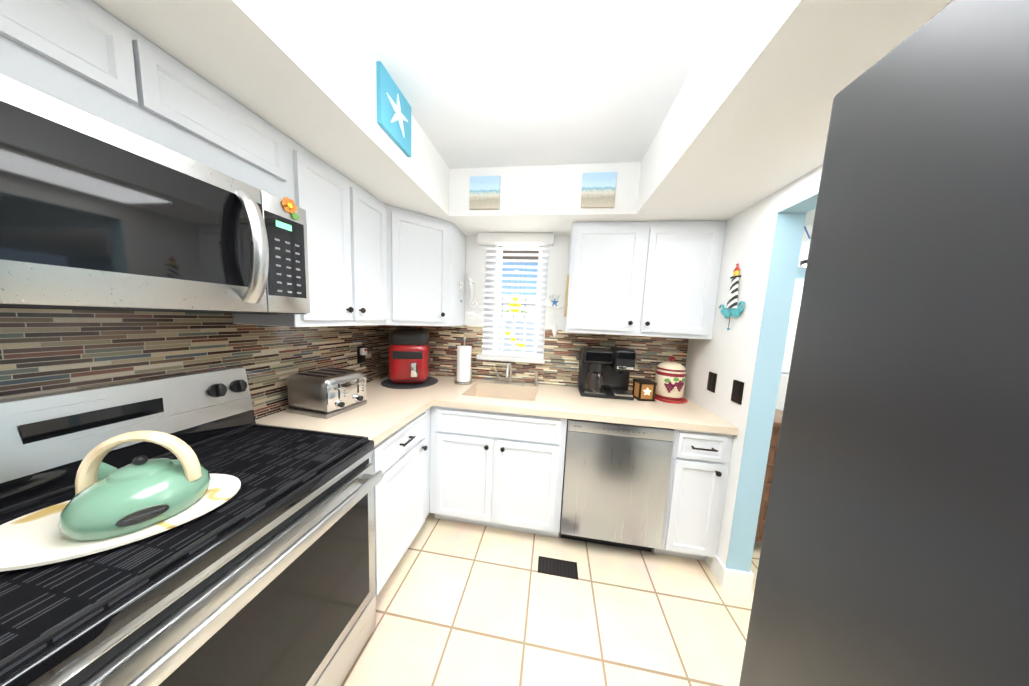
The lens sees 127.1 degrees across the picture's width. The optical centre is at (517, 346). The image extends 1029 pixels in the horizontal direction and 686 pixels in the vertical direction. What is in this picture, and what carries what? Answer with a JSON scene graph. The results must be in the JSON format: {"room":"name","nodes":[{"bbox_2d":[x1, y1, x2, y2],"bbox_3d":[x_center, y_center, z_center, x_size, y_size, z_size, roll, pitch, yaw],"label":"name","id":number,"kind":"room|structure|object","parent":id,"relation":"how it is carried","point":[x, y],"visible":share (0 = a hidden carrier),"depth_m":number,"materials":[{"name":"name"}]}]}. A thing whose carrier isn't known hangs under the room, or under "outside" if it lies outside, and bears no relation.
{"room":"kitchen","nodes":[
{"label":"kitchen","id":0,"kind":"room"},
{"bbox_2d":[0,308,399,419],"bbox_3d":[-1.246,0.227,1.294,0.010,0.850,2.070,3,6,8],"label":"tile backsplash","id":1,"kind":"structure","parent":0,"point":[43,351],"depth_m":0.92,"materials":[{"name":"tile"}]},
{"bbox_2d":[357,345,367,362],"bbox_3d":[-1.128,0.055,1.874,0.043,0.124,0.080,3,6,8],"label":"electrical outlet","id":2,"kind":"object","parent":1,"relation":"attached to","point":[362,350],"visible":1,"depth_m":1.86,"materials":[{"name":"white plastic"}]},
{"bbox_2d":[91,0,468,235],"bbox_3d":[-0.999,-0.903,0.247,0.650,0.300,3.900,3,6,8],"label":"soffit","id":3,"kind":"structure","parent":0,"point":[302,73],"depth_m":0.81,"materials":[{"name":"white paint"}]},
{"bbox_2d":[376,61,410,156],"bbox_3d":[-0.524,-1.014,1.117,0.036,0.220,0.220,3,6,8],"label":"framed picture","id":4,"kind":"object","parent":3,"relation":"attached to","point":[393,114],"visible":1,"depth_m":1.08,"materials":[{"name":"teal fabric"}]},
{"bbox_2d":[464,236,569,357],"bbox_3d":[0.132,-0.283,2.187,2.430,3.000,0.120,3,6,8],"label":"wall","id":5,"kind":"structure","parent":0,"point":[558,260],"depth_m":2.13,"materials":[{"name":"white paint"}]},
{"bbox_2d":[388,205,465,326],"bbox_3d":[-0.798,-0.543,1.923,0.628,0.747,0.607,3,6,8],"label":"upper cabinet","id":6,"kind":"object","parent":5,"relation":"attached to","point":[427,254],"depth_m":1.76,"materials":[{"name":"white paint"}]},
{"bbox_2d":[459,278,463,301],"bbox_3d":[-0.450,-0.453,2.050,0.026,0.197,0.106,3,6,8],"label":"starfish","id":7,"kind":"object","parent":6,"relation":"attached to","point":[461,283],"visible":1,"depth_m":2.04,"materials":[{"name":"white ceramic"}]},
{"bbox_2d":[467,276,476,307],"bbox_3d":[-0.381,-0.463,2.157,0.094,0.272,0.049,3,6,8],"label":"seahorse","id":8,"kind":"object","parent":5,"relation":"attached to","point":[471,287],"visible":1,"depth_m":2.14,"materials":[{"name":"white ceramic"}]},
{"bbox_2d":[476,354,544,363],"bbox_3d":[-0.057,0.101,2.197,0.580,0.038,0.110,3,6,8],"label":"window sill","id":9,"kind":"structure","parent":5,"relation":"attached to","point":[510,359],"depth_m":2.14,"materials":[{"name":"white"}]},
{"bbox_2d":[477,233,553,358],"bbox_3d":[-0.038,-0.406,2.094,0.605,0.987,0.083,3,6,8],"label":"window blind","id":10,"kind":"object","parent":5,"relation":"attached to","point":[538,239],"visible":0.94,"depth_m":2.08,"materials":[{"name":"white plastic"}]},
{"bbox_2d":[483,246,548,355],"bbox_3d":[-0.016,-0.386,2.186,0.517,0.930,0.104,3,6,8],"label":"window","id":11,"kind":"structure","parent":5,"relation":"in","point":[499,298],"depth_m":2.16,"materials":[{"name":"white"}]},
{"bbox_2d":[502,245,527,346],"bbox_3d":[-0.018,-0.413,2.179,0.221,0.871,0.052,3,6,8],"label":"suncatcher","id":12,"kind":"object","parent":11,"relation":"hanging from","point":[514,310],"visible":0.52,"depth_m":2.17,"materials":[{"name":"yellow glass"}]},
{"bbox_2d":[400,325,688,390],"bbox_3d":[0.101,0.195,2.173,2.430,0.850,0.010,3,6,8],"label":"tile backsplash","id":13,"kind":"structure","parent":5,"relation":"attached to","point":[560,367],"depth_m":2.13,"materials":[{"name":"tile"}]},
{"bbox_2d":[543,295,564,337],"bbox_3d":[0.295,-0.245,2.082,0.188,0.350,0.042,3,6,8],"label":"shell ornament","id":14,"kind":"object","parent":5,"relation":"attached to","point":[558,302],"visible":0.88,"depth_m":2.07,"materials":[{"name":"white ceramic"}]},
{"bbox_2d":[564,221,725,339],"bbox_3d":[0.843,-0.457,1.829,0.943,0.750,0.346,3,6,8],"label":"upper cabinet","id":15,"kind":"object","parent":5,"relation":"attached to","point":[646,278],"visible":0.98,"depth_m":1.69,"materials":[{"name":"white paint"}]},
{"bbox_2d":[564,275,568,316],"bbox_3d":[0.364,-0.374,1.911,0.014,0.300,0.120,3,6,8],"label":"plaque","id":16,"kind":"object","parent":15,"relation":"attached to","point":[566,297],"visible":1,"depth_m":1.86,"materials":[{"name":"brown wood"}]},
{"bbox_2d":[499,294,536,352],"bbox_3d":[0.080,0.178,3.591,2.700,1.780,0.220,3,6,8],"label":"building","id":17,"kind":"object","parent":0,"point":[518,322],"depth_m":3.50,"materials":[{"name":"grey"}]},
{"bbox_2d":[334,0,728,168],"bbox_3d":[-0.050,-1.045,0.096,2.550,0.100,3.900,3,6,8],"label":"ceiling","id":18,"kind":"structure","parent":0,"point":[493,83],"depth_m":1.00,"materials":[{"name":"white paint"}]},
{"bbox_2d":[449,162,640,235],"bbox_3d":[0.168,-1.020,1.839,1.210,0.300,0.410,3,6,8],"label":"ceiling soffit","id":19,"kind":"structure","parent":0,"point":[541,199],"depth_m":1.65,"materials":[{"name":"white paint"}]},
{"bbox_2d":[469,176,500,209],"bbox_3d":[-0.216,-1.007,1.677,0.200,0.200,0.018,3,6,8],"label":"framed picture","id":20,"kind":"object","parent":19,"relation":"attached to","point":[484,193],"visible":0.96,"depth_m":1.67,"materials":[{"name":"fabric"}]},
{"bbox_2d":[581,172,616,207],"bbox_3d":[0.498,-0.964,1.579,0.200,0.200,0.018,3,6,8],"label":"framed picture","id":21,"kind":"object","parent":19,"relation":"attached to","point":[598,189],"visible":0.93,"depth_m":1.57,"materials":[{"name":"paper"}]},
{"bbox_2d":[341,512,761,685],"bbox_3d":[2.908,1.324,2.598,8.300,0.030,9.200,3,6,8],"label":"floor","id":22,"kind":"structure","parent":0,"point":[462,604],"depth_m":1.25,"materials":[{"name":"tile"}]},
{"bbox_2d":[0,366,382,685],"bbox_3d":[-0.970,0.733,0.782,0.731,1.180,0.750,3,6,8],"label":"stove","id":23,"kind":"object","parent":22,"relation":"on","point":[264,575],"visible":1,"depth_m":0.68,"materials":[{"name":"silver metal"}]},
{"bbox_2d":[0,474,240,571],"bbox_3d":[-0.959,0.402,0.626,0.370,0.007,0.318,3,6,8],"label":"tray","id":24,"kind":"object","parent":23,"relation":"on","point":[35,538],"visible":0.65,"depth_m":0.55,"materials":[{"name":"white ceramic"}]},
{"bbox_2d":[58,431,210,540],"bbox_3d":[-0.929,0.299,0.621,0.262,0.200,0.208,3,6,8],"label":"kettle","id":25,"kind":"object","parent":24,"relation":"on","point":[136,494],"visible":1,"depth_m":0.58,"materials":[{"name":"green ceramic"}]},
{"bbox_2d":[369,407,430,595],"bbox_3d":[-0.870,0.789,1.764,0.668,0.868,1.185,3,6,8],"label":"base cabinet","id":26,"kind":"object","parent":22,"relation":"on","point":[400,458],"visible":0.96,"depth_m":1.36,"materials":[{"name":"white paint"}]},
{"bbox_2d":[430,407,565,536],"bbox_3d":[-0.115,0.868,1.952,0.880,0.740,0.616,3,6,8],"label":"base cabinet","id":27,"kind":"object","parent":22,"relation":"on","point":[501,470],"depth_m":1.64,"materials":[{"name":"white paint"}]},
{"bbox_2d":[538,556,577,579],"bbox_3d":[0.236,1.300,1.508,0.230,0.007,0.100,3,6,8],"label":"floor vent","id":28,"kind":"object","parent":22,"relation":"in","point":[558,567],"visible":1,"depth_m":1.50,"materials":[{"name":"black metal"}]},
{"bbox_2d":[560,419,673,551],"bbox_3d":[0.622,0.850,1.837,0.594,0.862,0.614,3,6,8],"label":"dishwasher","id":29,"kind":"object","parent":22,"relation":"on","point":[615,483],"visible":0.94,"depth_m":1.53,"materials":[{"name":"grey metal"}]},
{"bbox_2d":[652,429,733,560],"bbox_3d":[1.076,0.876,1.781,0.310,0.868,0.616,3,6,8],"label":"base cabinet","id":30,"kind":"object","parent":22,"relation":"on","point":[700,461],"depth_m":1.48,"materials":[{"name":"white paint"}]},
{"bbox_2d":[255,375,738,445],"bbox_3d":[0.013,0.429,1.600,2.418,0.122,1.188,3,6,8],"label":"countertop","id":31,"kind":"structure","parent":30,"relation":"on","point":[383,413],"depth_m":1.58,"materials":[{"name":"beige laminate"}]},
{"bbox_2d":[286,368,366,418],"bbox_3d":[-1.028,0.239,1.404,0.298,0.201,0.252,4,6,14],"label":"toaster","id":32,"kind":"object","parent":31,"relation":"on","point":[325,393],"visible":1,"depth_m":1.30,"materials":[{"name":"silver metal"}]},
{"bbox_2d":[381,328,437,388],"bbox_3d":[-0.842,0.073,2.008,0.420,0.420,0.442,1,6,-14],"label":"air fryer","id":33,"kind":"object","parent":31,"relation":"on","point":[409,358],"visible":1,"depth_m":1.89,"materials":[{"name":"red plastic"}]},
{"bbox_2d":[454,337,472,384],"bbox_3d":[-0.433,0.108,2.074,0.150,0.373,0.150,3,6,8],"label":"paper towel holder","id":34,"kind":"object","parent":31,"relation":"on","point":[464,373],"visible":1,"depth_m":2.03,"materials":[{"name":"white paper"}]},
{"bbox_2d":[494,363,537,385],"bbox_3d":[-0.024,0.224,2.045,0.372,0.186,0.210,3,6,8],"label":"faucet","id":35,"kind":"object","parent":31,"relation":"on","point":[509,372],"visible":1,"depth_m":2.11,"materials":[{"name":"silver metal"}]},
{"bbox_2d":[578,347,635,399],"bbox_3d":[0.663,0.184,1.917,0.370,0.355,0.282,3,6,8],"label":"coffee maker","id":36,"kind":"object","parent":31,"relation":"on","point":[604,372],"visible":1,"depth_m":1.86,"materials":[{"name":"black plastic"}]},
{"bbox_2d":[632,379,656,401],"bbox_3d":[0.917,0.314,1.862,0.118,0.132,0.118,3,6,0],"label":"lantern","id":37,"kind":"object","parent":31,"relation":"on","point":[643,390],"visible":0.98,"depth_m":1.81,"materials":[{"name":"brown wood"}]},
{"bbox_2d":[655,356,687,403],"bbox_3d":[1.127,0.227,1.892,0.250,0.316,0.250,3,6,8],"label":"canister","id":38,"kind":"object","parent":31,"relation":"on","point":[670,376],"visible":1,"depth_m":1.82,"materials":[{"name":"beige ceramic"}]},
{"bbox_2d":[755,409,782,541],"bbox_3d":[1.587,0.880,1.810,0.440,0.900,0.450,3,6,8],"label":"base cabinet","id":39,"kind":"object","parent":22,"relation":"on","point":[769,473],"visible":0.1,"depth_m":1.61,"materials":[{"name":"wood"}]},
{"bbox_2d":[739,0,1028,685],"bbox_3d":[0.633,0.590,-0.026,0.712,1.780,0.890,3,6,8],"label":"fridge","id":40,"kind":"object","parent":22,"relation":"on","point":[895,547],"visible":1,"depth_m":0.26,"materials":[{"name":"black metal"}]},
{"bbox_2d":[683,164,822,571],"bbox_3d":[1.207,-0.078,0.723,0.120,3.000,5.300,3,6,8],"label":"wall","id":41,"kind":"structure","parent":0,"point":[762,243],"depth_m":1.36,"materials":[{"name":"white paint"}]},
{"bbox_2d":[707,371,716,392],"bbox_3d":[1.251,0.228,1.649,0.008,0.124,0.080,3,6,8],"label":"electrical outlet plate","id":42,"kind":"object","parent":41,"relation":"attached to","point":[712,379],"visible":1,"depth_m":1.64,"materials":[{"name":"brown plastic"}]},
{"bbox_2d":[719,264,744,329],"bbox_3d":[1.250,-0.286,1.487,0.034,0.382,0.218,3,6,8],"label":"wall decoration","id":43,"kind":"object","parent":41,"relation":"attached to","point":[729,310],"visible":0.92,"depth_m":1.47,"materials":[{"name":"black"}]},
{"bbox_2d":[731,380,743,404],"bbox_3d":[1.218,0.251,1.419,0.008,0.124,0.080,3,6,8],"label":"electrical outlet plate","id":44,"kind":"object","parent":41,"relation":"attached to","point":[737,391],"visible":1,"depth_m":1.41,"materials":[{"name":"brown plastic"}]},
{"bbox_2d":[729,569,753,592],"bbox_3d":[1.431,1.202,2.426,0.012,0.115,2.070,3,6,8],"label":"baseboard","id":45,"kind":"structure","parent":41,"relation":"attached to","point":[745,579],"depth_m":1.41,"materials":[{"name":"white"}]},
{"bbox_2d":[632,0,952,220],"bbox_3d":[0.801,-0.795,-0.001,0.570,0.300,3.900,3,6,8],"label":"soffit","id":46,"kind":"structure","parent":0,"point":[745,124],"depth_m":0.80,"materials":[{"name":"white paint"}]},
{"bbox_2d":[781,268,805,373],"bbox_3d":[4.403,0.172,3.039,5.600,2.300,0.120,3,6,8],"label":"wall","id":47,"kind":"structure","parent":0,"point":[800,273],"depth_m":3.03,"materials":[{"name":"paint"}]},
{"bbox_2d":[776,279,803,410],"bbox_3d":[3.376,0.234,3.098,1.320,2.068,0.063,3,6,8],"label":"bifold door","id":48,"kind":"structure","parent":47,"relation":"in","point":[792,327],"depth_m":3.09,"materials":[{"name":"white wood"}]},
{"bbox_2d":[798,228,810,267],"bbox_3d":[4.622,-1.038,4.097,5.600,0.100,5.295,3,6,8],"label":"ceiling","id":49,"kind":"structure","parent":0,"point":[805,246],"depth_m":2.32,"materials":[{"name":"white paint"}]},
{"bbox_2d":[800,259,807,266],"bbox_3d":[3.197,-0.854,2.643,0.380,0.085,0.380,3,6,8],"label":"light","id":50,"kind":"object","parent":49,"relation":"attached to","point":[803,263],"visible":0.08,"depth_m":2.72,"materials":[{"name":"white glass"}]},
{"bbox_2d":[804,209,815,225],"bbox_3d":[2.812,-1.303,-0.342,3.200,1.564,3.900,3,6,8],"label":"ceiling","id":51,"kind":"structure","parent":0,"point":[809,218],"depth_m":1.51,"materials":[{"name":"white paint"}]},
{"bbox_3d":[4.280,-1.423,1.446,5.600,1.405,0.060,3,6,8],"label":"bulkhead","id":52,"kind":"object","parent":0,"visible":0},
{"bbox_2d":[804,223,812,238],"bbox_3d":[2.640,-1.064,1.670,1.270,0.702,0.032,3,6,8],"label":"oar","id":53,"kind":"object","parent":52,"relation":"attached to","point":[808,229],"visible":0.15,"depth_m":1.78,"materials":[{"name":"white wood"}]},
{"bbox_3d":[-1.406,-0.167,0.440,0.120,3.000,4.020,3,6,8],"label":"wall","id":54,"kind":"structure","parent":0,"visible":0},
{"bbox_2d":[0,0,159,144],"bbox_3d":[-1.139,-0.642,0.478,0.336,0.274,0.374,3,6,8],"label":"upper cabinet","id":55,"kind":"object","parent":54,"relation":"attached to","point":[76,53],"depth_m":0.57,"materials":[{"name":"white paint"}]},
{"bbox_2d":[0,74,309,314],"bbox_3d":[-1.059,-0.315,0.693,0.474,0.429,0.745,3,6,8],"label":"microwave","id":56,"kind":"object","parent":55,"relation":"attached to","point":[96,213],"visible":1,"depth_m":0.59,"materials":[{"name":"grey metal"}]},
{"bbox_2d":[148,40,299,206],"bbox_3d":[-1.086,-0.679,0.849,0.336,0.274,0.379,3,6,8],"label":"upper cabinet","id":57,"kind":"object","parent":54,"relation":"attached to","point":[196,120],"depth_m":0.80,"materials":[{"name":"white paint"}]},
{"bbox_2d":[232,143,387,326],"bbox_3d":[-1.028,-0.492,1.352,0.336,0.747,0.592,3,6,8],"label":"upper cabinet","id":58,"kind":"object","parent":54,"relation":"attached to","point":[372,260],"depth_m":1.26,"materials":[{"name":"white paint"}]},
{"label":"outside","id":59,"kind":"structure","parent":0,"visible":0},
{"bbox_2d":[503,250,538,262],"bbox_3d":[0.138,-1.454,3.302,2.700,0.710,0.050,3,6,8],"label":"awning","id":60,"kind":"object","parent":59,"point":[523,257],"depth_m":3.32,"materials":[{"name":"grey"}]}
]}

